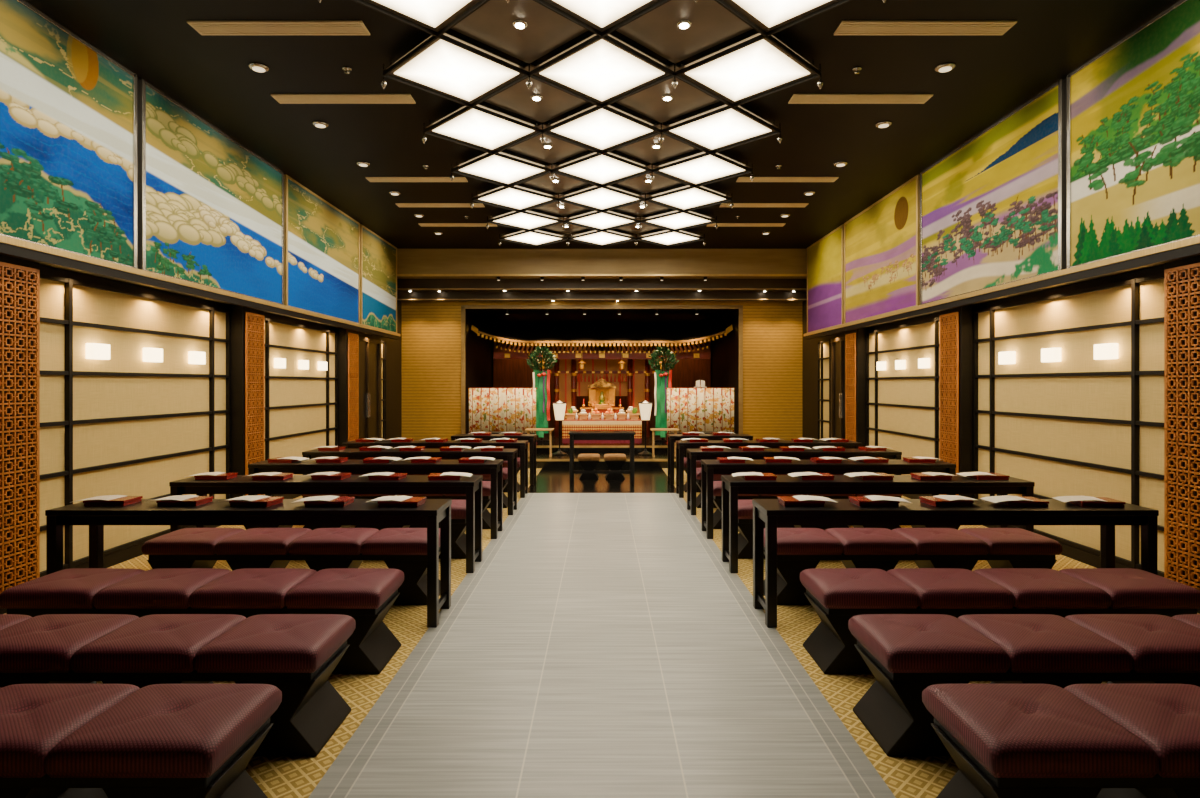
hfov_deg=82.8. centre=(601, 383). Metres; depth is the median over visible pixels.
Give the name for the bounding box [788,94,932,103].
ceiling vent
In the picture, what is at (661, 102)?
ceiling panel
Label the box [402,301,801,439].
wall
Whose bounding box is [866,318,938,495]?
wall screen
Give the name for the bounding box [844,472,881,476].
leaflet
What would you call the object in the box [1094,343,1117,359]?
wall sconce
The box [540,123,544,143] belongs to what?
finial
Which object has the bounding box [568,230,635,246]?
ceiling light panel
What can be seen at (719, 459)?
box
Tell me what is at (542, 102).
ceiling panel
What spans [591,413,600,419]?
stand
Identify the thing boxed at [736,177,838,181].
ceiling vent
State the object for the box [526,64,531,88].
finial
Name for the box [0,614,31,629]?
seat cushion
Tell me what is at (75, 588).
seat cushion
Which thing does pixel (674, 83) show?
finial
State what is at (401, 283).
beam
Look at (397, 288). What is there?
trim
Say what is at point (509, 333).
roof
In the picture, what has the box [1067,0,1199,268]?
mural
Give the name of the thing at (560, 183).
ceiling panel
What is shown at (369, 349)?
door
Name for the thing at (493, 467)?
desk
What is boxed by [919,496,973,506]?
box
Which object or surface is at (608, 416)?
stand
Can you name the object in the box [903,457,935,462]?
box
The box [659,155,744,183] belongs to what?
diffuser
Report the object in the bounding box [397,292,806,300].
beam
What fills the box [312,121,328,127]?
recessed light
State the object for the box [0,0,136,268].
mural
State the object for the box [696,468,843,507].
bench
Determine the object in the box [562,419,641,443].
altar table
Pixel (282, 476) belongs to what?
box
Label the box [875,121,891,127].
recessed light
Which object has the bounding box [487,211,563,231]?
ceiling light panel
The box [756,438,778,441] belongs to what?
box
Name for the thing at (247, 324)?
pilaster
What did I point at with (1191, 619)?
seat cushion
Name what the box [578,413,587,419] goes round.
stand
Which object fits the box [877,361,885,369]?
wall sconce
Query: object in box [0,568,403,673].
bench
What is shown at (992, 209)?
mural
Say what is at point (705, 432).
desk
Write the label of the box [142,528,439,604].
bench
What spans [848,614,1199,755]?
bench
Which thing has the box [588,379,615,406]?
shrine
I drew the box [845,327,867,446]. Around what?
pilaster
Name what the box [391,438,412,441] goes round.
box
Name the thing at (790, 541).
seat cushion
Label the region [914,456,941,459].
leaflet
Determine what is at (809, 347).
wall
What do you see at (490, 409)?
screen
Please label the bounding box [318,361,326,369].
wall sconce
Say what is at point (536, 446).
edging
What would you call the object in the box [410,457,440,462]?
box
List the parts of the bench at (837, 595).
leg, seat frame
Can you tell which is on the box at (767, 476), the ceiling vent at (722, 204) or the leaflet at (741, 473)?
the leaflet at (741, 473)
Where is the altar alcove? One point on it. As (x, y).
(479, 350)
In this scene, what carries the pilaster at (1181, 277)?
attached to the wall at (809, 347)
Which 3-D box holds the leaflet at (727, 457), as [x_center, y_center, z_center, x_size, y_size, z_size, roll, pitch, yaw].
[1.327,0.718,6.530,0.235,0.020,0.170,0,0,7]
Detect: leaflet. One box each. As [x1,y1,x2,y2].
[73,495,125,501]
[146,495,197,501]
[186,472,225,476]
[219,495,270,501]
[243,472,279,476]
[279,456,309,460]
[292,495,339,502]
[301,472,339,476]
[310,456,336,459]
[360,472,393,476]
[367,446,392,448]
[367,496,411,501]
[374,457,401,460]
[402,457,430,460]
[440,472,472,476]
[449,446,470,448]
[469,457,495,459]
[474,446,494,448]
[707,446,730,448]
[727,457,752,460]
[732,472,763,476]
[774,456,799,460]
[787,472,822,476]
[789,446,810,448]
[792,495,837,502]
[812,446,835,448]
[819,457,846,459]
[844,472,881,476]
[848,456,877,459]
[865,495,912,503]
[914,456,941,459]
[923,472,960,476]
[934,495,984,501]
[956,472,993,476]
[980,495,1032,502]
[1052,496,1107,501]
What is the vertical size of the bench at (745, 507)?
0.437 m
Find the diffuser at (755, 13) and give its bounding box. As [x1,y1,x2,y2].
[733,0,830,27]
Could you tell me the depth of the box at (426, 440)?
8.77 m
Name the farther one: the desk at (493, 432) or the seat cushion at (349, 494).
the desk at (493, 432)
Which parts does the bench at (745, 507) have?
seat frame, leg, leg, leg, leg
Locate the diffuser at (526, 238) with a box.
[505,232,560,244]
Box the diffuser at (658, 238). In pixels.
[643,232,698,244]
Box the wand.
[694,380,706,387]
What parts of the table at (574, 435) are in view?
leg, leg, leg, leg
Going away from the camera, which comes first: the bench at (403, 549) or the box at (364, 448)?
the bench at (403, 549)
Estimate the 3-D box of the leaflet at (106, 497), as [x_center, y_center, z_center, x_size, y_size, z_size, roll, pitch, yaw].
[-3.147,0.718,4.257,0.235,0.020,0.170,0,0,0]
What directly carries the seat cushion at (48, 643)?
on the bench at (297, 654)
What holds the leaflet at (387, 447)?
on the box at (364, 448)
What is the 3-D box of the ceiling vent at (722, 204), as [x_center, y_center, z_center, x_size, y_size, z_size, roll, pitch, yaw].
[2.210,-2.444,9.300,1.180,0.012,0.170,0,0,0]
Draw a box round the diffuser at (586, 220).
[570,213,633,228]
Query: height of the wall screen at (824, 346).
2.120 m
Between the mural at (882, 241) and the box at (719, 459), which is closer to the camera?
the box at (719, 459)
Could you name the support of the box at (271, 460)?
on the desk at (493, 467)
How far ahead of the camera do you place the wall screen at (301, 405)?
8.83 m
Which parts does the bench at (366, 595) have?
seat frame, leg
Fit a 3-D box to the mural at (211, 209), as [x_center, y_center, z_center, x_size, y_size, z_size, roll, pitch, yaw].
[-3.704,-1.680,6.675,0.032,1.540,2.430,0,0,0]
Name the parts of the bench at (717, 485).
leg, leg, seat frame, leg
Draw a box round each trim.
[397,274,806,275]
[397,288,806,299]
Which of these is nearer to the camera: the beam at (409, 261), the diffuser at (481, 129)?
the diffuser at (481, 129)
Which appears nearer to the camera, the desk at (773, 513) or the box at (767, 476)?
the desk at (773, 513)
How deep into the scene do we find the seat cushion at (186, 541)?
4.44 m
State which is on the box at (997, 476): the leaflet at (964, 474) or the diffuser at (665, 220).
the leaflet at (964, 474)
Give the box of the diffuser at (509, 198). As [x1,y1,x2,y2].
[479,188,551,208]
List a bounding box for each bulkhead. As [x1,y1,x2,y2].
[39,78,385,337]
[818,78,1164,337]
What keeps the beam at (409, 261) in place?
attached to the ceiling
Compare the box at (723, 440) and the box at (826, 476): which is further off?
the box at (723, 440)
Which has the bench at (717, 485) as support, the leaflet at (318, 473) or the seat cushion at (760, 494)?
the seat cushion at (760, 494)
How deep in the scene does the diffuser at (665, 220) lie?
9.75 m
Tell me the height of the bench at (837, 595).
0.437 m
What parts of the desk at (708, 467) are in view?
leg, leg, leg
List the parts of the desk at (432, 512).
leg, leg, leg, leg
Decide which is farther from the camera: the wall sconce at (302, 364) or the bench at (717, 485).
the wall sconce at (302, 364)
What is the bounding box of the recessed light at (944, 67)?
[935,62,955,72]
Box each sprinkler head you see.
[342,66,351,73]
[852,66,861,73]
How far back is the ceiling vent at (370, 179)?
8.11 m
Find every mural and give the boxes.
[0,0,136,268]
[139,79,283,304]
[284,175,359,323]
[360,224,396,332]
[807,224,843,332]
[844,175,919,323]
[920,79,1064,304]
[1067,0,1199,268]
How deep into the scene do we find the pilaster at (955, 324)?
7.21 m
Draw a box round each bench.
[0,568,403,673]
[0,614,355,755]
[0,684,281,797]
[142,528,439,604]
[244,500,465,558]
[301,481,490,528]
[351,468,507,507]
[503,457,519,491]
[684,457,700,491]
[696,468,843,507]
[713,481,902,528]
[738,500,959,558]
[764,528,1061,604]
[800,568,1199,673]
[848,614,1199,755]
[922,684,1199,797]
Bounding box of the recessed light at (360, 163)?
[356,161,369,166]
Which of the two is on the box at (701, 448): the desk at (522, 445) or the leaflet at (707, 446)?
the leaflet at (707, 446)
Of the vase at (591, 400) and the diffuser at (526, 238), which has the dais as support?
the vase at (591, 400)
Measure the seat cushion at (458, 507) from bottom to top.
0.102 m
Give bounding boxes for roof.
[471,316,732,358]
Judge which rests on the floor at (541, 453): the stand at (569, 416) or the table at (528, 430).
the table at (528, 430)
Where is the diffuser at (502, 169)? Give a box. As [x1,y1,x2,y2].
[459,155,544,183]
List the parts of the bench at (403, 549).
leg, leg, seat frame, leg, leg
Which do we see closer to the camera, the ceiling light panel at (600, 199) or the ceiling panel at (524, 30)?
the ceiling panel at (524, 30)
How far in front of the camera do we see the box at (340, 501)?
4.15 m
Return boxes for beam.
[397,249,806,278]
[397,279,806,291]
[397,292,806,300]
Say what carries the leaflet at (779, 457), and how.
on the box at (766, 459)
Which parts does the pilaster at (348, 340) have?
lattice panel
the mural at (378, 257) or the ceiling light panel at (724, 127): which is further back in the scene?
the mural at (378, 257)
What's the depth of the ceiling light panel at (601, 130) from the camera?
6.27 m
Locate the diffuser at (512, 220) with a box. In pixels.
[494,213,557,228]
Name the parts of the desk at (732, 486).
leg, leg, leg, leg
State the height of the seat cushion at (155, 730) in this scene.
0.102 m
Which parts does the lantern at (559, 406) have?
lamp shade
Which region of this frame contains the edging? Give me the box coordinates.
[528,446,675,460]
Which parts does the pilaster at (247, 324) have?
lattice panel, backing panel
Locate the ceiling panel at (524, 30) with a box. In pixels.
[451,0,587,63]
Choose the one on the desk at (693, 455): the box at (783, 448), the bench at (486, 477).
the box at (783, 448)
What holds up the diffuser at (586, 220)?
attached to the ceiling light panel at (594, 220)
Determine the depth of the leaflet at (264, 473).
5.38 m
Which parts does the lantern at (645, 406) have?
lamp shade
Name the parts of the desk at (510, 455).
leg, leg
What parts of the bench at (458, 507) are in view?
leg, leg, leg, seat frame, leg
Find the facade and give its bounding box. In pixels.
[550,351,654,436]
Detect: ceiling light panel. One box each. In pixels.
[352,0,489,36]
[383,33,528,107]
[423,104,542,153]
[451,152,551,187]
[472,185,558,211]
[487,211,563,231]
[499,230,567,246]
[529,34,674,106]
[533,0,670,36]
[543,105,660,154]
[552,152,651,186]
[559,186,644,211]
[564,211,639,231]
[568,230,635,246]
[636,230,704,246]
[640,211,716,231]
[645,185,731,211]
[652,152,752,187]
[661,104,780,153]
[675,33,820,107]
[714,0,851,36]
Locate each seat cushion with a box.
[0,568,144,608]
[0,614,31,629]
[0,614,138,672]
[0,684,139,777]
[44,684,281,777]
[70,614,245,672]
[92,568,230,608]
[142,528,244,554]
[188,568,316,608]
[193,614,355,672]
[215,528,311,554]
[284,568,403,608]
[287,528,378,554]
[301,494,348,495]
[349,494,395,495]
[360,528,439,554]
[396,494,443,495]
[444,481,490,495]
[451,500,465,518]
[473,468,507,479]
[503,457,519,467]
[578,454,599,460]
[604,454,625,460]
[684,457,700,467]
[696,468,731,479]
[713,481,759,495]
[738,500,752,518]
[760,494,807,495]
[764,528,843,554]
[800,568,919,608]
[808,494,854,495]
[825,528,916,554]
[848,614,1010,672]
[855,494,902,495]
[887,568,1015,608]
[892,528,988,554]
[958,614,1133,672]
[959,528,1061,554]
[973,568,1111,608]
[1059,568,1199,608]
[1064,684,1199,777]
[1065,614,1199,672]
[1172,614,1199,628]
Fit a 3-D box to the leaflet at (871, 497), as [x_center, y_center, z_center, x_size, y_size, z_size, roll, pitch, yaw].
[1.782,0.718,4.236,0.235,0.020,0.170,0,0,6]
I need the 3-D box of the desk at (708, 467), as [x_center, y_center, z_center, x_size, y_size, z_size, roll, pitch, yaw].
[2.145,1.100,6.550,2.330,0.700,0.400,0,0,0]
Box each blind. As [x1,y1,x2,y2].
[559,359,570,412]
[577,359,626,395]
[633,359,644,412]
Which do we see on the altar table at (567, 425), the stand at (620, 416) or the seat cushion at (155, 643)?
the stand at (620, 416)
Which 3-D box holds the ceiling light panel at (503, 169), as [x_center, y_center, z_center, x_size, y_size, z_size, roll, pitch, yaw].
[-1.100,-2.388,7.470,0.814,0.124,0.861,0,0,43]
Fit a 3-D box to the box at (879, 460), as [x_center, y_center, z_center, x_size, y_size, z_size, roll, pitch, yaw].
[2.605,0.733,6.558,0.248,0.034,0.178,0,0,-5]
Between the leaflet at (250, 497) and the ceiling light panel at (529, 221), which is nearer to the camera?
the leaflet at (250, 497)
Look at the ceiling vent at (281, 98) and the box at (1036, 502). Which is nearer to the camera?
the box at (1036, 502)
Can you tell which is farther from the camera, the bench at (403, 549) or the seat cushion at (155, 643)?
the bench at (403, 549)
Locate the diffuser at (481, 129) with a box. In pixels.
[432,109,533,149]
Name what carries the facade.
on the floor at (541, 453)
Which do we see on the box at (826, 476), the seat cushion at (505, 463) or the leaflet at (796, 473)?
the leaflet at (796, 473)
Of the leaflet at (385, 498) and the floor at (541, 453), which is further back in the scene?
the floor at (541, 453)
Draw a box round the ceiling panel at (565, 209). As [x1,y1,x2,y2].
[534,193,587,215]
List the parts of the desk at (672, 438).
leg, leg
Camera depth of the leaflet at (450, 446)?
7.71 m
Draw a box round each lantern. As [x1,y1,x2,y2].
[552,400,566,454]
[579,361,584,368]
[619,361,624,368]
[638,400,651,454]
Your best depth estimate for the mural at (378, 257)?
11.21 m
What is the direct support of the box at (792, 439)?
on the desk at (681, 445)
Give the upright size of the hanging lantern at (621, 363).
0.440 m
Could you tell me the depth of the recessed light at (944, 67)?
5.22 m
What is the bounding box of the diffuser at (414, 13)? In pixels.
[373,0,470,27]
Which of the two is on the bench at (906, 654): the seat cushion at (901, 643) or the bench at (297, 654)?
the seat cushion at (901, 643)
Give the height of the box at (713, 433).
0.034 m
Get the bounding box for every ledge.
[0,235,399,335]
[804,236,1199,335]
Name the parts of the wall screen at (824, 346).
fabric panel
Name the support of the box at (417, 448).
on the desk at (510, 455)
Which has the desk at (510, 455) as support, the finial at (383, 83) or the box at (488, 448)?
the box at (488, 448)
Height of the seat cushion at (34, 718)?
0.102 m
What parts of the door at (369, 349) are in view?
handle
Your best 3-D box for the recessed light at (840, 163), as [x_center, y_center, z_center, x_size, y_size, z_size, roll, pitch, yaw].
[2.650,-2.438,7.550,0.150,0.024,0.150,0,0,0]
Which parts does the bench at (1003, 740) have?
leg, seat frame, leg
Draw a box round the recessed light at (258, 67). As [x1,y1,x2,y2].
[248,62,268,72]
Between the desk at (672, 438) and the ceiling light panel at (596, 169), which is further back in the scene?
the desk at (672, 438)
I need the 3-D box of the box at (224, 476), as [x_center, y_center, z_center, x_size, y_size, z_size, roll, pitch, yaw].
[-3.060,0.733,5.397,0.248,0.034,0.178,0,0,-2]
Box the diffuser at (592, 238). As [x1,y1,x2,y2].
[574,232,629,244]
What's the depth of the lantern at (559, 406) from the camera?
12.43 m
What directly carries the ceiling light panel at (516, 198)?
attached to the ceiling
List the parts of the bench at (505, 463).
leg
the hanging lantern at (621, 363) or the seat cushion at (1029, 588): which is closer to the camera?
the seat cushion at (1029, 588)
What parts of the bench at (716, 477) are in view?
leg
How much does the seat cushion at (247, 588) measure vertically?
0.102 m
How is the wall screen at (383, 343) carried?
attached to the wall at (394, 347)
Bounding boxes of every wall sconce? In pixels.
[86,343,109,359]
[143,348,162,361]
[188,351,205,363]
[274,358,285,367]
[298,360,308,369]
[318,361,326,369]
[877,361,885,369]
[895,360,905,369]
[918,358,929,367]
[998,351,1015,363]
[1041,348,1060,361]
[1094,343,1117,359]
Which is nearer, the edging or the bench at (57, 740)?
the bench at (57, 740)
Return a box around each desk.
[45,499,451,627]
[169,475,482,572]
[248,460,502,538]
[302,449,517,514]
[342,440,527,497]
[451,434,536,484]
[482,431,519,456]
[667,434,752,484]
[676,440,861,497]
[684,431,721,456]
[686,449,901,514]
[701,460,955,538]
[721,475,1034,572]
[752,499,1158,627]
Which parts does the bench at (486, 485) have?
leg, seat frame, leg, leg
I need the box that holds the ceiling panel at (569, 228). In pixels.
[543,216,587,233]
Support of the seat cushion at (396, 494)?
on the bench at (486, 485)
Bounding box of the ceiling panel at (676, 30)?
[616,0,752,63]
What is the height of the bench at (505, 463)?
0.437 m
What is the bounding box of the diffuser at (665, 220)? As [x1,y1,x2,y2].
[646,213,709,228]
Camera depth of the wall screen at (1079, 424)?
5.62 m
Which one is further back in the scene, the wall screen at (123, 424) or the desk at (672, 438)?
the desk at (672, 438)
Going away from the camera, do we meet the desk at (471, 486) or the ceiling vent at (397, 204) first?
the desk at (471, 486)
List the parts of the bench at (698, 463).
leg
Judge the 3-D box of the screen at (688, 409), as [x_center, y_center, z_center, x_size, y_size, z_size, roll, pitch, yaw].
[1.880,0.620,13.000,1.320,1.100,0.300,0,0,0]
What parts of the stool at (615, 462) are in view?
leg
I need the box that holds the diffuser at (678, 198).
[652,188,724,208]
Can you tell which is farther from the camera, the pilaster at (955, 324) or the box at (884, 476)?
the pilaster at (955, 324)
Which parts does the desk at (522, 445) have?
leg, leg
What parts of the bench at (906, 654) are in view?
leg, seat frame, leg, leg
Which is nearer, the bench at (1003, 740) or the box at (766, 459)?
the bench at (1003, 740)
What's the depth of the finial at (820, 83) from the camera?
5.13 m
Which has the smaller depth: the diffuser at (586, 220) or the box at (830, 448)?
the box at (830, 448)
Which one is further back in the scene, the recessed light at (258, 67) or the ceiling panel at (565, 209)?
the ceiling panel at (565, 209)
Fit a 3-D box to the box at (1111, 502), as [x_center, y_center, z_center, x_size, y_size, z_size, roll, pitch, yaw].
[3.060,0.733,4.223,0.248,0.034,0.178,0,0,6]
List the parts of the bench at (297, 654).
leg, leg, seat frame, leg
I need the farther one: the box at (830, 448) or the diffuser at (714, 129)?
the box at (830, 448)
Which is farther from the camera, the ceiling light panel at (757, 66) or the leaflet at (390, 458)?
the leaflet at (390, 458)
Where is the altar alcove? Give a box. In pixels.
[466,309,737,433]
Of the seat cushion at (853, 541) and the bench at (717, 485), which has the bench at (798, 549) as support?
the seat cushion at (853, 541)
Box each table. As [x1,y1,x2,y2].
[525,428,553,456]
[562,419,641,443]
[569,431,634,484]
[650,428,678,456]
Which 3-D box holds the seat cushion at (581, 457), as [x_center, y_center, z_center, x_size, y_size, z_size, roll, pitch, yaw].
[-0.200,1.126,10.500,0.341,0.087,0.341,0,0,0]
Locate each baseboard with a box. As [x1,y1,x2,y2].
[69,494,301,568]
[902,494,1134,568]
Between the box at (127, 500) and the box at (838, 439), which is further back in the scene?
the box at (838, 439)
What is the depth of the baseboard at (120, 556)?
5.57 m
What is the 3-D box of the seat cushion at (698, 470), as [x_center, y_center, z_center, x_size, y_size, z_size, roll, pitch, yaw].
[1.337,1.064,8.120,0.475,0.102,0.432,0,0,0]
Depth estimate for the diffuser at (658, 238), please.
10.96 m
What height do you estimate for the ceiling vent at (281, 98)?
0.012 m
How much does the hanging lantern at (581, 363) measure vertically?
0.440 m
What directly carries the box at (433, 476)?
on the desk at (471, 486)
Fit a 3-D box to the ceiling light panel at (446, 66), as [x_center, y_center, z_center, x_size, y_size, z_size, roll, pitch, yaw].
[-1.100,-2.388,5.140,0.814,0.124,0.861,0,0,43]
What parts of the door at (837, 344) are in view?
handle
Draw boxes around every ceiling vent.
[187,21,369,34]
[271,94,415,103]
[365,177,467,181]
[395,203,484,206]
[418,223,496,226]
[707,223,785,226]
[719,203,808,206]
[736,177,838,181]
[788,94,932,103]
[834,21,1016,34]
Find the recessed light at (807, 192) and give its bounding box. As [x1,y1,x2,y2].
[803,191,814,194]
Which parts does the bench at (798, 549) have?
leg, leg, seat frame, leg, leg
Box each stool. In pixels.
[578,454,599,478]
[604,454,625,478]
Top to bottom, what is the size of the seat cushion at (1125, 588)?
0.102 m
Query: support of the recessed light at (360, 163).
in the ceiling
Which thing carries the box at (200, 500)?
on the desk at (432, 512)
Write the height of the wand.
1.250 m
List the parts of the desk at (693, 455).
leg, leg, leg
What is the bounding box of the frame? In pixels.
[461,305,742,433]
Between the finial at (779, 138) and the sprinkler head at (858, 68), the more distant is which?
the finial at (779, 138)
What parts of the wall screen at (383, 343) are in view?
fabric panel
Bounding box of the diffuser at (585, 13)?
[553,0,650,26]
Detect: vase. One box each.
[588,399,595,415]
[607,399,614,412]
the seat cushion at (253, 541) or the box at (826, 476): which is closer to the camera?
the seat cushion at (253, 541)
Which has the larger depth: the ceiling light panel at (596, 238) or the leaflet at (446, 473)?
the ceiling light panel at (596, 238)
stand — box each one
[527,346,556,443]
[565,413,575,419]
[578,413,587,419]
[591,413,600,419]
[604,413,613,419]
[617,413,626,419]
[629,413,639,419]
[648,346,678,443]
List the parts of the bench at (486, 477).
leg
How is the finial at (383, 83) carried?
hanging from the ceiling light panel at (446, 66)
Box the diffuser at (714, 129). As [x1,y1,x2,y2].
[670,109,771,149]
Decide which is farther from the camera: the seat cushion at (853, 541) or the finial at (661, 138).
the finial at (661, 138)
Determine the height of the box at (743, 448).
0.034 m
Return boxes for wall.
[39,264,401,439]
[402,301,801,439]
[802,264,1164,439]
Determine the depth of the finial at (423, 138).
6.30 m
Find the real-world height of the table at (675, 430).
0.495 m
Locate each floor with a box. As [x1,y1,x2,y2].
[5,468,1198,797]
[518,431,685,467]
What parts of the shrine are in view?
door, door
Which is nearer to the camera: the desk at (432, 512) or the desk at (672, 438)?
the desk at (432, 512)
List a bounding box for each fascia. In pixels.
[0,242,399,339]
[804,243,1199,339]
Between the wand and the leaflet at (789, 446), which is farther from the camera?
the wand
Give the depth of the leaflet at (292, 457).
6.54 m
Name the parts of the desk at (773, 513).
leg, leg, leg, leg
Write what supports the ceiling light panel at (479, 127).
attached to the ceiling
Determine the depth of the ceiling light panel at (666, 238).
10.96 m
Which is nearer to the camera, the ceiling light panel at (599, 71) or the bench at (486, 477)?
the ceiling light panel at (599, 71)
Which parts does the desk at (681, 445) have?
leg, leg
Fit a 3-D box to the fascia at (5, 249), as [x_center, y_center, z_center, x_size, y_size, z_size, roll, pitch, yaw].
[-3.688,-0.830,5.350,0.065,0.060,13.900,0,0,0]
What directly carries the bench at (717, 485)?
on the floor at (601, 645)
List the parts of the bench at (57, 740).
leg, seat frame, leg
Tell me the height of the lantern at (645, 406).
1.000 m
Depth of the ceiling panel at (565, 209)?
9.36 m
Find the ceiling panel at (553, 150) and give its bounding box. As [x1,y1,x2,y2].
[507,123,587,163]
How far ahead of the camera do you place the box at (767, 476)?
5.30 m
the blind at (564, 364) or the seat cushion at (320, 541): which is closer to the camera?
the seat cushion at (320, 541)
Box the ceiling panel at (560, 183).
[522,164,587,193]
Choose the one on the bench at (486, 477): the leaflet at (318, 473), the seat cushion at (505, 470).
the seat cushion at (505, 470)
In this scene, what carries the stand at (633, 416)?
on the altar table at (567, 425)
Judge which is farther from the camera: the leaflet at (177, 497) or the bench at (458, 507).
the bench at (458, 507)
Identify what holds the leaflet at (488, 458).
on the box at (463, 459)
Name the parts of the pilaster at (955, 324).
lattice panel, backing panel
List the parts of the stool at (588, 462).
leg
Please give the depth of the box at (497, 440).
8.75 m
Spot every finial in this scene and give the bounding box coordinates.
[380,63,386,88]
[421,123,426,143]
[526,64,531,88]
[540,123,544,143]
[659,123,663,143]
[672,64,677,88]
[777,123,782,143]
[817,63,823,88]
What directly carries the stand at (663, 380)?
on the floor at (541, 453)
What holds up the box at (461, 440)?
on the desk at (522, 445)
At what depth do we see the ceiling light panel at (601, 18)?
4.27 m
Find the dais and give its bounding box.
[565,407,638,418]
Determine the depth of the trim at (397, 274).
12.27 m
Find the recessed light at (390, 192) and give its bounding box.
[389,191,400,194]
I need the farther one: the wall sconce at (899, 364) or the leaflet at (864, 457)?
the wall sconce at (899, 364)
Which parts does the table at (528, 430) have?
leg, leg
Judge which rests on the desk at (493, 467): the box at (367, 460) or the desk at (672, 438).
the box at (367, 460)
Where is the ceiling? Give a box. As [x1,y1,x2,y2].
[24,0,1179,248]
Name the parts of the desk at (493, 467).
leg, leg, leg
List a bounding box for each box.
[83,496,142,505]
[156,496,212,505]
[194,473,237,479]
[229,497,283,506]
[252,473,293,479]
[267,457,299,462]
[304,497,354,506]
[311,473,350,479]
[315,457,347,462]
[318,446,345,450]
[355,438,378,441]
[359,446,384,450]
[363,457,392,462]
[368,473,406,479]
[378,497,425,506]
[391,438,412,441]
[399,446,424,450]
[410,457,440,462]
[425,439,447,441]
[428,473,461,480]
[440,447,463,450]
[458,457,486,462]
[460,439,482,441]
[473,432,491,434]
[481,446,503,450]
[496,439,516,441]
[504,432,522,435]
[681,432,698,434]
[687,438,707,441]
[700,447,723,450]
[712,432,729,434]
[717,457,744,462]
[722,438,742,441]
[739,446,764,450]
[742,473,776,479]
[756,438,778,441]
[763,457,791,462]
[778,496,824,506]
[779,446,804,450]
[791,438,812,441]
[798,473,833,479]
[810,458,841,462]
[820,447,845,450]
[826,438,848,441]
[849,496,899,506]
[855,473,893,479]
[856,457,888,462]
[858,447,886,450]
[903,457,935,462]
[910,473,951,479]
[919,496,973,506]
[967,473,1009,479]
[998,497,1048,506]
[1068,497,1125,507]
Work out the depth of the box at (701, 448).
7.61 m
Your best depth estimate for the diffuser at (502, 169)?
7.43 m
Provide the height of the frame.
2.850 m
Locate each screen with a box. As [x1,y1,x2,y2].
[40,273,230,576]
[265,318,337,496]
[380,340,386,439]
[468,388,536,444]
[493,338,710,430]
[666,388,734,445]
[817,339,830,439]
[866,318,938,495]
[973,273,1163,576]
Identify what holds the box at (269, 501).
on the desk at (432, 512)
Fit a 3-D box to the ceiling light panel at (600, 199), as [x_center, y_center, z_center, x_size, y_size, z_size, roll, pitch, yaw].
[0.000,-2.388,8.635,0.814,0.124,0.861,0,0,43]
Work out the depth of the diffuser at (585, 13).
4.28 m
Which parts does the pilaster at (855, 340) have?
lattice panel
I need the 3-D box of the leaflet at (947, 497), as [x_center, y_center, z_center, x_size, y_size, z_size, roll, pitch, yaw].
[2.236,0.718,4.266,0.235,0.020,0.170,0,0,-10]
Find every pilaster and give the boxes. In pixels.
[0,255,39,613]
[228,305,264,498]
[336,327,358,445]
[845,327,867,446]
[939,305,975,497]
[1164,256,1199,613]
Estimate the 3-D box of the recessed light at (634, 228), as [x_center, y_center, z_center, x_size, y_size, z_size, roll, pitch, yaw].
[0.550,-2.413,10.383,0.784,0.033,0.830,0,0,-43]
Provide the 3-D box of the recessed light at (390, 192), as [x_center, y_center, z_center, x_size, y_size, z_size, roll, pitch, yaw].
[-2.650,-2.438,8.700,0.150,0.024,0.150,0,0,0]
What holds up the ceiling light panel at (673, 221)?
attached to the ceiling
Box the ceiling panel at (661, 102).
[616,64,718,122]
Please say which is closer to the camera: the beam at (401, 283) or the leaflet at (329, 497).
the leaflet at (329, 497)
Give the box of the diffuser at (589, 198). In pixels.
[565,188,638,208]
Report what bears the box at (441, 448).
on the desk at (510, 455)
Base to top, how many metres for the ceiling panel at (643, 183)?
0.033 m
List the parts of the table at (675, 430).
leg, leg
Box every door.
[359,336,380,438]
[831,336,844,438]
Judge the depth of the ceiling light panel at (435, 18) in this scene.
4.27 m
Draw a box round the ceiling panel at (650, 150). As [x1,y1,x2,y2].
[616,123,696,163]
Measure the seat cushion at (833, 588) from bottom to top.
0.102 m
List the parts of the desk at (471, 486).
leg, leg, leg, leg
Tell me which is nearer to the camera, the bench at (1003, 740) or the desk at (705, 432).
the bench at (1003, 740)
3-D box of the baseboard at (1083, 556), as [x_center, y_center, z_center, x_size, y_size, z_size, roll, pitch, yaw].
[3.925,1.400,4.500,0.050,0.100,12.200,0,0,0]
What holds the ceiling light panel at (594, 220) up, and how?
attached to the ceiling
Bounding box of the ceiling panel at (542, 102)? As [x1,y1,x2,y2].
[485,64,587,122]
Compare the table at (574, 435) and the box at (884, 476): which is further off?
the table at (574, 435)
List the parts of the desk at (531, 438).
leg, leg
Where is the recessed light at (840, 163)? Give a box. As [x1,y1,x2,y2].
[834,161,847,166]
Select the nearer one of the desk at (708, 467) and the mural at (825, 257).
the desk at (708, 467)
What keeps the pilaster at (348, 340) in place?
attached to the wall at (394, 347)
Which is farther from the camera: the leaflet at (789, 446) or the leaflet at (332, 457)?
the leaflet at (789, 446)
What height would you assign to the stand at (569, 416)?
0.120 m
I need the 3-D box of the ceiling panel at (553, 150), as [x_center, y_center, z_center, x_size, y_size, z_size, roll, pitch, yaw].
[-0.550,-2.413,6.888,0.784,0.033,0.830,0,0,-43]

